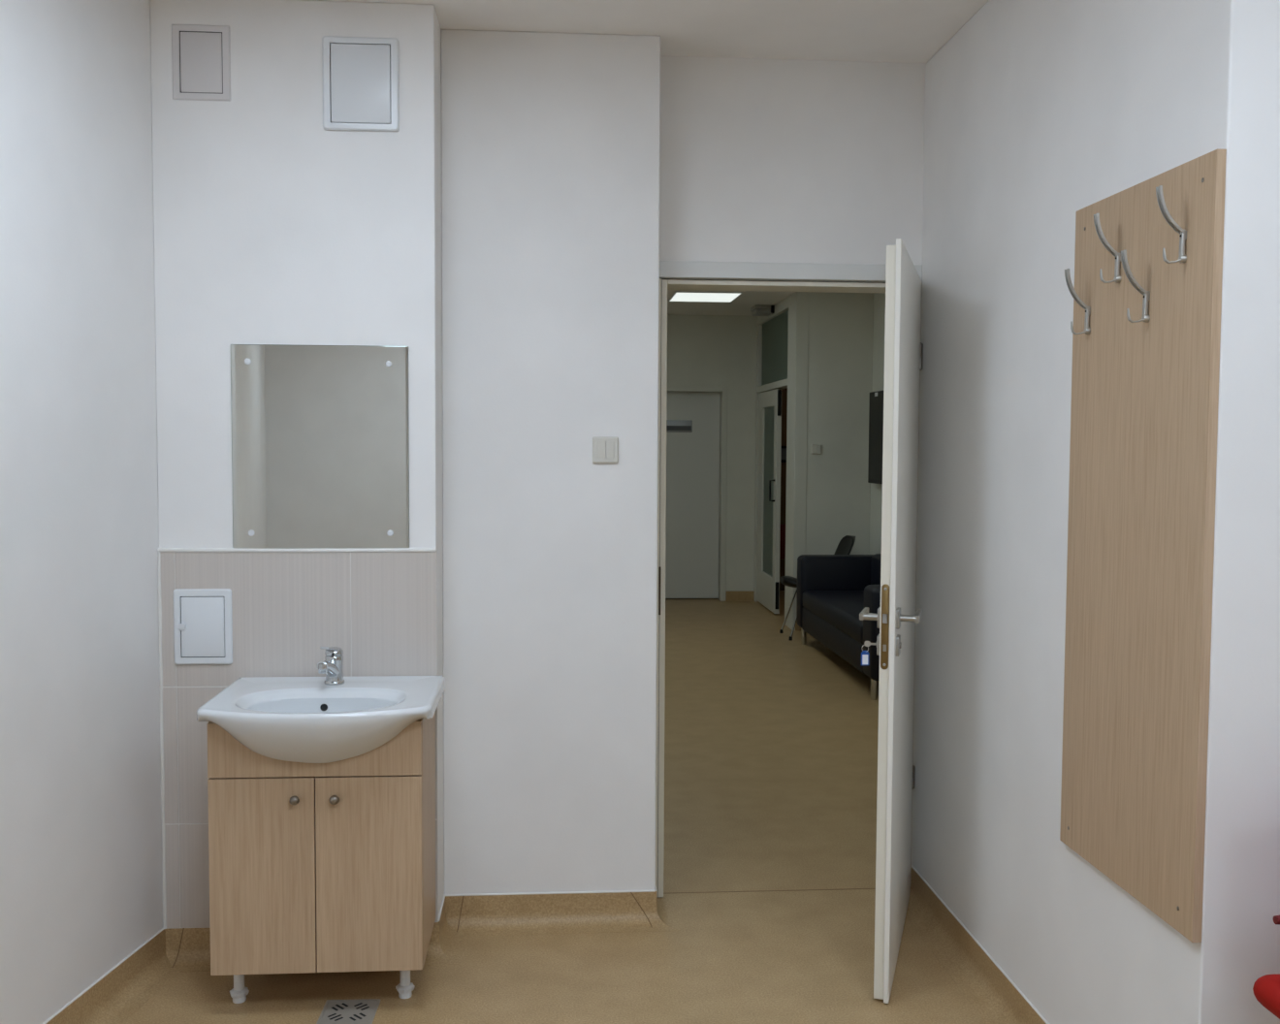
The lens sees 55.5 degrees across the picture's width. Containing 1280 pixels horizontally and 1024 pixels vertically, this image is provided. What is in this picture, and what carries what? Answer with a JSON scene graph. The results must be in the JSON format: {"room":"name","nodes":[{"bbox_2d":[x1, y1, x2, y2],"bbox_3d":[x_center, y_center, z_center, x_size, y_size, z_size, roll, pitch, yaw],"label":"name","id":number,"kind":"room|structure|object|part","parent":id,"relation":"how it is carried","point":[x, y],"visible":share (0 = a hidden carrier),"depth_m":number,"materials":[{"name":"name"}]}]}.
{"room":"examination room","nodes":[
{"label":"examination room","id":0,"kind":"room"},
{"bbox_2d":[0,0,163,1023],"bbox_3d":[-2.016,0.119,0.061,1.788,2.752,7.810,0,3,-4],"label":"wall","id":1,"kind":"structure","parent":0,"point":[81,861],"depth_m":3.05,"materials":[{"name":"white paint"}]},
{"bbox_2d":[42,928,179,1023],"bbox_3d":[-1.734,1.457,-0.078,0.076,0.108,7.275,1,3,6],"label":"baseboard","id":2,"kind":"structure","parent":1,"relation":"attached to","point":[112,998],"depth_m":3.28,"materials":[{"name":"beige plastic"}]},
{"bbox_2d":[149,0,444,915],"bbox_3d":[-1.003,-0.081,3.769,0.786,2.752,0.555,0,3,-4],"label":"wall","id":3,"kind":"structure","parent":0,"point":[272,225],"depth_m":3.45,"materials":[{"name":"white paint"}]},
{"bbox_2d":[171,24,230,101],"bbox_3d":[-1.228,-1.258,3.405,0.160,0.208,0.006,0,3,-4],"label":"access panel","id":4,"kind":"object","parent":3,"relation":"attached to","point":[201,54],"visible":1,"depth_m":3.40,"materials":[{"name":"white paint"}]},
{"bbox_3d":[-1.228,-1.258,3.405,0.113,0.165,0.003,0,3,-4],"label":"panel door","id":5,"kind":"part","parent":4,"relation":"part of","materials":[{"name":"white paint"}]},
{"bbox_2d":[157,547,438,928],"bbox_3d":[-0.987,0.656,3.529,0.789,1.108,0.014,0,3,-4],"label":"wall tiles","id":6,"kind":"structure","parent":3,"relation":"attached to","point":[376,605],"depth_m":3.51,"materials":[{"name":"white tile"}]},
{"bbox_2d":[173,588,232,664],"bbox_3d":[-1.252,0.329,3.481,0.163,0.217,0.015,0,3,-4],"label":"access panel","id":7,"kind":"object","parent":6,"relation":"attached to","point":[203,618],"visible":1,"depth_m":3.48,"materials":[{"name":"white plastic"}]},
{"bbox_3d":[-1.252,0.329,3.484,0.120,0.172,0.006,0,3,-4],"label":"panel door","id":8,"kind":"part","parent":7,"relation":"part of","materials":[{"name":"white plastic"}]},
{"bbox_2d":[165,922,461,971],"bbox_3d":[-0.950,1.261,3.533,0.861,0.108,0.076,0,3,-4],"label":"baseboard","id":9,"kind":"structure","parent":3,"relation":"attached to","point":[187,949],"depth_m":3.54,"materials":[{"name":"beige laminate"}]},
{"bbox_2d":[230,344,409,548],"bbox_3d":[-0.915,-0.185,3.485,0.498,0.583,0.012,0,3,-4],"label":"mirror","id":10,"kind":"object","parent":3,"relation":"attached to","point":[320,433],"visible":1,"depth_m":3.48,"materials":[{"name":"white mirror"}]},
{"bbox_2d":[321,35,399,131],"bbox_3d":[-0.789,-1.210,3.437,0.212,0.258,0.013,0,3,-4],"label":"access panel","id":11,"kind":"object","parent":3,"relation":"attached to","point":[361,75],"visible":1,"depth_m":3.43,"materials":[{"name":"white plastic"}]},
{"bbox_3d":[-0.789,-1.210,3.437,0.165,0.217,0.010,0,3,-4],"label":"panel door","id":12,"kind":"part","parent":11,"relation":"part of","materials":[{"name":"white plastic"}]},
{"bbox_2d":[438,894,466,963],"bbox_3d":[-0.566,1.256,3.663,0.076,0.108,0.280,0,3,-4],"label":"baseboard","id":13,"kind":"structure","parent":3,"relation":"attached to","point":[452,943],"depth_m":3.67,"materials":[{"name":"beige plastic"}]},
{"bbox_2d":[441,29,660,894],"bbox_3d":[-0.288,-0.086,3.926,0.663,2.752,0.350,0,3,-4],"label":"wall","id":14,"kind":"structure","parent":0,"point":[551,142],"depth_m":3.75,"materials":[{"name":"white paint"}]},
{"bbox_2d":[445,890,680,935],"bbox_3d":[-0.243,1.251,3.791,0.737,0.108,0.076,0,3,-4],"label":"baseboard","id":15,"kind":"structure","parent":14,"relation":"attached to","point":[622,911],"depth_m":3.81,"materials":[{"name":"beige laminate"}]},
{"bbox_2d":[592,436,618,463],"bbox_3d":[-0.106,-0.191,3.752,0.081,0.083,0.012,0,3,-4],"label":"light switch","id":16,"kind":"object","parent":14,"relation":"attached to","point":[598,442],"visible":1,"depth_m":3.75,"materials":[{"name":"white plastic"}]},
{"bbox_2d":[655,886,680,929],"bbox_3d":[0.081,1.246,3.906,0.076,0.108,0.258,0,3,-4],"label":"baseboard","id":17,"kind":"structure","parent":14,"relation":"attached to","point":[665,909],"depth_m":3.91,"materials":[{"name":"beige laminate"}]},
{"bbox_2d":[121,590,986,1023],"bbox_3d":[0.202,1.278,5.309,7.600,0.121,18.000,0,3,-4],"label":"floor","id":18,"kind":"structure","parent":0,"point":[771,739],"depth_m":3.93,"materials":[{"name":"beige laminate"}]},
{"bbox_2d":[206,713,435,1003],"bbox_3d":[-0.858,0.928,3.343,0.549,0.787,0.388,0,3,-4],"label":"base cabinet","id":19,"kind":"object","parent":18,"relation":"on","point":[330,867],"visible":0.95,"depth_m":3.17,"materials":[{"name":"brown wood"}]},
{"bbox_3d":[-1.084,1.257,3.288,0.028,0.109,0.028,0,3,-4],"label":"leg","id":20,"kind":"part","parent":19,"relation":"part of","materials":[{"name":"white plastic"}]},
{"bbox_3d":[-0.984,0.950,3.173,0.269,0.518,0.016,0,3,-4],"label":"door","id":21,"kind":"part","parent":19,"relation":"part of","materials":[{"name":"brown wood"}]},
{"bbox_3d":[-0.894,0.746,3.148,0.026,0.026,0.024,0,3,-4],"label":"knob","id":22,"kind":"part","parent":19,"relation":"part of","materials":[{"name":"grey metal"}]},
{"bbox_3d":[-0.844,0.616,3.165,0.546,0.142,0.016,0,3,-4],"label":"panel","id":23,"kind":"part","parent":19,"relation":"part of","materials":[{"name":"brown wood"}]},
{"bbox_2d":[196,675,444,763],"bbox_3d":[-0.847,0.567,3.279,0.590,0.154,0.503,0,3,-4],"label":"washbasin","id":24,"kind":"object","parent":19,"relation":"in","point":[305,720],"visible":1,"depth_m":3.13,"materials":[{"name":"white ceramic"}]},
{"bbox_2d":[316,646,344,685],"bbox_3d":[-0.868,0.429,3.385,0.056,0.115,0.129,1,3,13],"label":"faucet","id":25,"kind":"object","parent":24,"relation":"on","point":[333,664],"visible":1,"depth_m":3.40,"materials":[{"name":"silver metal"}]},
{"bbox_3d":[-0.863,0.439,3.380,0.040,0.069,0.108,0,3,3],"label":"spout","id":26,"kind":"part","parent":25,"relation":"part of","materials":[{"name":"silver metal"}]},
{"bbox_3d":[-0.860,0.386,3.401,0.053,0.031,0.085,0,3,-4],"label":"lever","id":27,"kind":"part","parent":25,"relation":"part of","materials":[{"name":"silver metal"}]},
{"bbox_3d":[-0.793,0.746,3.155,0.026,0.026,0.024,0,3,-4],"label":"knob","id":28,"kind":"part","parent":19,"relation":"part of","materials":[{"name":"grey metal"}]},
{"bbox_3d":[-0.710,0.950,3.193,0.274,0.518,0.016,0,3,-4],"label":"door","id":29,"kind":"part","parent":19,"relation":"part of","materials":[{"name":"brown wood"}]},
{"bbox_3d":[-0.641,1.258,3.321,0.028,0.109,0.028,0,3,-4],"label":"leg","id":30,"kind":"part","parent":19,"relation":"part of","materials":[{"name":"white plastic"}]},
{"bbox_2d":[316,998,380,1023],"bbox_3d":[-0.773,1.327,3.227,0.144,0.003,0.144,0,3,-3],"label":"floor drain","id":31,"kind":"object","parent":18,"relation":"on","point":[335,1011],"visible":1,"depth_m":3.23,"materials":[{"name":"silver metal"}]},
{"bbox_2d":[779,524,785,559],"bbox_3d":[1.519,0.480,12.092,0.440,0.740,0.440,0,3,-4],"label":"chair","id":32,"kind":"object","parent":18,"relation":"on","point":[783,527],"visible":0.02,"depth_m":11.85,"materials":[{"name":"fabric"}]},
{"bbox_2d":[779,387,787,590],"bbox_3d":[1.745,-0.366,12.841,1.000,2.350,0.550,0,3,-4],"label":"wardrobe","id":33,"kind":"object","parent":18,"relation":"on","point":[784,391],"visible":0.02,"depth_m":12.54,"materials":[{"name":"brown wood"}]},
{"bbox_2d":[780,446,786,462],"bbox_3d":[1.473,-0.596,12.522,0.140,0.170,0.018,0,3,-4],"label":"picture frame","id":34,"kind":"object","parent":33,"relation":"attached to","point":[784,448],"visible":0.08,"depth_m":12.52,"materials":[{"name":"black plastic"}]},
{"bbox_2d":[781,448,786,459],"bbox_3d":[1.473,-0.596,12.528,0.092,0.122,0.006,0,3,-4],"label":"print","id":35,"kind":"object","parent":34,"relation":"attached to","point":[784,450],"depth_m":12.53,"materials":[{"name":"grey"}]},
{"bbox_2d":[779,535,855,640],"bbox_3d":[1.418,0.588,9.638,0.581,0.795,0.431,0,3,-4],"label":"chair","id":36,"kind":"object","parent":18,"relation":"on","point":[845,547],"visible":0.4,"depth_m":9.62,"materials":[{"name":"black plastic"}]},
{"bbox_3d":[1.352,0.555,9.643,0.450,0.095,0.390,0,3,-4],"label":"seat","id":37,"kind":"part","parent":36,"relation":"part of","materials":[{"name":"black fabric"}]},
{"bbox_3d":[1.207,0.764,9.770,0.152,0.408,0.016,1,3,17],"label":"leg","id":38,"kind":"part","parent":36,"relation":"part of","materials":[{"name":"silver metal"}]},
{"bbox_3d":[1.229,0.780,9.484,0.180,0.409,0.016,-3,4,-44],"label":"leg","id":39,"kind":"part","parent":36,"relation":"part of","materials":[{"name":"silver metal"}]},
{"bbox_3d":[1.619,0.338,9.651,0.178,0.295,0.400,0,3,-4],"label":"backrest","id":40,"kind":"part","parent":36,"relation":"part of","materials":[{"name":"black plastic"}]},
{"bbox_2d":[796,553,881,700],"bbox_3d":[1.633,0.712,8.277,0.707,0.700,2.240,0,3,-4],"label":"sofa","id":41,"kind":"object","parent":18,"relation":"on","point":[832,591],"visible":0.45,"depth_m":8.74,"materials":[{"name":"black leather"}]},
{"bbox_3d":[1.246,0.944,9.245,0.040,0.125,0.040,0,3,-4],"label":"leg","id":42,"kind":"part","parent":41,"relation":"part of","materials":[{"name":"silver metal"}]},
{"bbox_2d":[802,590,863,644],"bbox_3d":[1.547,0.703,8.292,0.532,0.135,1.760,0,3,-4],"label":"seat cushion","id":43,"kind":"object","parent":41,"relation":"on","point":[838,611],"depth_m":8.33,"materials":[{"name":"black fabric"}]},
{"bbox_3d":[1.555,0.850,8.302,0.535,0.180,1.795,0,3,-4],"label":"seat","id":44,"kind":"part","parent":41,"relation":"part of","materials":[{"name":"black leather"}]},
{"bbox_3d":[1.557,0.608,9.283,0.705,0.555,0.215,0,3,-4],"label":"arm","id":45,"kind":"part","parent":41,"relation":"part of","materials":[{"name":"black leather"}]},
{"bbox_3d":[1.706,0.720,7.289,0.705,0.555,0.260,0,3,-4],"label":"arm","id":46,"kind":"part","parent":41,"relation":"part of","materials":[{"name":"black leather"}]},
{"bbox_3d":[1.395,1.056,7.249,0.040,0.125,0.040,0,3,-4],"label":"leg","id":47,"kind":"part","parent":41,"relation":"part of","materials":[{"name":"silver metal"}]},
{"bbox_3d":[1.893,0.651,8.313,0.182,0.580,1.800,0,3,-4],"label":"backrest","id":48,"kind":"part","parent":41,"relation":"part of","materials":[{"name":"black leather"}]},
{"bbox_2d":[1252,915,1279,1019],"bbox_3d":[1.338,0.965,1.879,0.557,0.902,0.535,0,3,-4],"label":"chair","id":49,"kind":"object","parent":18,"relation":"on","point":[1266,988],"visible":1,"depth_m":2.04,"materials":[{"name":"red plastic"}]},
{"bbox_3d":[1.107,0.829,1.844,0.090,0.052,0.515,0,3,-4],"label":"armrest","id":50,"kind":"part","parent":49,"relation":"part of","materials":[{"name":"red plastic"}]},
{"bbox_3d":[1.314,0.699,2.106,0.453,0.023,0.034,0,3,-4],"label":"rail","id":51,"kind":"part","parent":49,"relation":"part of","materials":[{"name":"red plastic"}]},
{"bbox_2d":[302,0,989,315],"bbox_3d":[0.217,-1.589,5.150,7.600,0.120,18.000,0,3,-4],"label":"ceiling","id":52,"kind":"structure","parent":0,"point":[896,31],"depth_m":3.60,"materials":[{"name":"white paint"}]},
{"bbox_2d":[668,290,742,302],"bbox_3d":[0.540,-1.803,10.204,0.554,0.008,0.644,0,3,-4],"label":"recessed light","id":53,"kind":"object","parent":52,"relation":"in","point":[703,297],"visible":1,"depth_m":10.19,"materials":[{"name":"white plastic"}]},
{"bbox_2d":[750,304,774,316],"bbox_3d":[1.097,-1.804,10.887,0.172,0.074,0.264,0,3,-4],"label":"emergency light","id":54,"kind":"object","parent":52,"relation":"attached to","point":[757,309],"visible":1,"depth_m":10.77,"materials":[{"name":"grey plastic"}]},
{"bbox_2d":[667,314,757,591],"bbox_3d":[-0.213,-0.517,11.736,2.830,2.752,0.160,0,3,-4],"label":"wall","id":55,"kind":"structure","parent":0,"point":[703,350],"depth_m":11.70,"materials":[{"name":"paint"}]},
{"bbox_2d":[665,385,727,601],"bbox_3d":[0.373,-0.175,11.786,0.917,2.070,0.157,0,3,-4],"label":"door","id":56,"kind":"structure","parent":55,"relation":"in","point":[696,461],"depth_m":11.83,"materials":[{"name":"white laminate"}]},
{"bbox_2d":[666,419,692,432],"bbox_3d":[0.366,-0.831,11.783,0.280,0.116,0.009,0,3,-4],"label":"door sign","id":57,"kind":"object","parent":56,"relation":"attached to","point":[672,426],"visible":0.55,"depth_m":11.78,"materials":[{"name":"grey metal"}]},
{"bbox_2d":[725,590,753,601],"bbox_3d":[0.969,0.816,11.813,0.274,0.095,0.012,0,3,-4],"label":"baseboard","id":58,"kind":"structure","parent":55,"relation":"attached to","point":[740,595],"depth_m":11.81,"materials":[{"name":"beige plastic"}]},
{"bbox_2d":[659,55,925,265],"bbox_3d":[0.481,-1.121,4.021,0.882,0.686,0.160,0,3,-4],"label":"wall","id":59,"kind":"structure","parent":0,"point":[761,160],"depth_m":3.94,"materials":[{"name":"white paint"}]},
{"bbox_2d":[805,291,873,554],"bbox_3d":[1.570,-0.409,9.958,0.620,2.752,0.140,0,3,-4],"label":"wall","id":60,"kind":"structure","parent":0,"point":[841,325],"depth_m":9.87,"materials":[{"name":"paint"}]},
{"bbox_2d":[753,291,809,630],"bbox_3d":[1.214,-0.457,10.810,0.143,2.750,1.903,0,3,-4],"label":"door","id":61,"kind":"structure","parent":60,"relation":"in","point":[782,336],"depth_m":10.70,"materials":[{"name":"white paint"}]},
{"bbox_3d":[1.190,-0.194,11.154,0.007,1.541,0.589,0,3,-4],"label":"glass pane","id":62,"kind":"part","parent":61,"relation":"part of","materials":[{"name":"grey"}]},
{"bbox_3d":[1.170,-0.190,10.774,0.051,0.196,0.015,0,3,-4],"label":"pull handle","id":63,"kind":"part","parent":61,"relation":"part of","materials":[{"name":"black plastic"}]},
{"bbox_3d":[1.225,-1.454,10.888,0.008,0.596,1.494,0,3,-4],"label":"transom pane","id":64,"kind":"part","parent":61,"relation":"part of","materials":[{"name":"green glass"}]},
{"bbox_2d":[795,622,800,630],"bbox_3d":[1.571,0.922,9.956,0.614,0.095,0.012,0,3,-4],"label":"baseboard","id":65,"kind":"structure","parent":60,"relation":"attached to","point":[797,627],"depth_m":9.93,"materials":[{"name":"beige plastic"}]},
{"bbox_2d":[811,444,821,453],"bbox_3d":[1.433,-0.509,9.865,0.080,0.080,0.013,0,3,-4],"label":"light switch","id":66,"kind":"object","parent":60,"relation":"attached to","point":[816,448],"visible":1,"depth_m":9.86,"materials":[{"name":"white plastic"}]},
{"bbox_2d":[869,292,885,554],"bbox_3d":[2.159,-0.252,7.178,0.140,2.752,5.780,0,3,-4],"label":"wall","id":67,"kind":"structure","parent":0,"point":[879,298],"depth_m":9.71,"materials":[{"name":"paint"}]},
{"bbox_2d":[867,390,883,484],"bbox_3d":[1.903,-0.561,9.130,0.078,0.720,1.160,0,3,-4],"label":"wall tv","id":68,"kind":"object","parent":67,"relation":"attached to","point":[876,409],"visible":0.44,"depth_m":9.47,"materials":[{"name":"black plastic"}]},
{"bbox_2d":[859,238,923,1003],"bbox_3d":[0.775,0.285,3.633,0.160,2.044,0.841,1,3,16],"label":"door","id":69,"kind":"structure","parent":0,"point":[896,617],"depth_m":3.29,"materials":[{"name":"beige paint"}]},
{"bbox_3d":[0.640,0.282,3.357,0.056,0.019,0.132,1,3,16],"label":"lever","id":70,"kind":"part","parent":69,"relation":"part of","materials":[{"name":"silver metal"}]},
{"bbox_2d":[861,640,876,665],"bbox_3d":[0.624,0.385,3.310,0.045,0.068,0.009,1,3,10],"label":"key","id":71,"kind":"object","parent":69,"relation":"attached to","point":[865,656],"visible":1,"depth_m":3.31,"materials":[{"name":"silver metal"}]},
{"bbox_3d":[0.629,0.359,3.306,0.036,0.016,0.002,1,3,16],"label":"blade","id":72,"kind":"part","parent":71,"relation":"part of","materials":[{"name":"silver metal"}]},
{"bbox_3d":[0.653,0.307,3.244,0.020,0.229,0.002,1,3,16],"label":"lock plate","id":73,"kind":"part","parent":69,"relation":"part of","materials":[{"name":"gold metal"}]},
{"bbox_3d":[0.740,0.284,3.328,0.056,0.019,0.132,1,3,16],"label":"lever","id":74,"kind":"part","parent":69,"relation":"part of","materials":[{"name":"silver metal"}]},
{"bbox_2d":[910,0,1279,1023],"bbox_3d":[2.020,-0.038,3.289,2.080,2.752,1.967,0,3,-4],"label":"wall","id":75,"kind":"structure","parent":0,"point":[1038,113],"depth_m":2.92,"materials":[{"name":"white paint"}]},
{"bbox_2d":[655,260,922,896],"bbox_3d":[0.474,0.235,4.095,0.880,2.102,0.174,0,3,-4],"label":"door frame","id":76,"kind":"structure","parent":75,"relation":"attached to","point":[693,275],"depth_m":3.97,"materials":[{"name":"beige paint"}]},
{"bbox_3d":[0.064,0.258,3.981,0.006,0.160,0.004,0,3,-4],"label":"strike plate","id":77,"kind":"part","parent":76,"relation":"part of","materials":[{"name":"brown metal"}]},
{"bbox_3d":[0.479,-0.788,4.038,0.880,0.054,0.174,0,3,-4],"label":"architrave","id":78,"kind":"part","parent":76,"relation":"part of","materials":[{"name":"white laminate"}]},
{"bbox_2d":[905,865,1049,1023],"bbox_3d":[0.948,1.292,3.155,0.076,0.108,1.862,0,3,-4],"label":"baseboard","id":79,"kind":"structure","parent":75,"relation":"attached to","point":[987,987],"depth_m":3.48,"materials":[{"name":"beige laminate"}]},
{"bbox_2d":[1059,148,1226,942],"bbox_3d":[0.996,0.059,2.528,0.075,1.464,0.592,0,3,-4],"label":"coat rack","id":80,"kind":"object","parent":75,"relation":"attached to","point":[1146,294],"visible":1,"depth_m":2.45,"materials":[{"name":"brown wood"}]},
{"bbox_3d":[0.972,-0.495,2.705,0.053,0.089,0.015,0,3,-4],"label":"arm","id":81,"kind":"part","parent":80,"relation":"part of","materials":[{"name":"silver metal"}]},
{"bbox_3d":[0.983,-0.583,2.561,0.053,0.089,0.015,0,3,-4],"label":"arm","id":82,"kind":"part","parent":80,"relation":"part of","materials":[{"name":"silver metal"}]},
{"bbox_3d":[0.992,-0.480,2.440,0.053,0.089,0.015,0,3,-4],"label":"arm","id":83,"kind":"part","parent":80,"relation":"part of","materials":[{"name":"silver metal"}]},
{"bbox_3d":[1.003,-0.570,2.298,0.053,0.089,0.015,0,3,-4],"label":"arm","id":84,"kind":"part","parent":80,"relation":"part of","materials":[{"name":"silver metal"}]}
]}

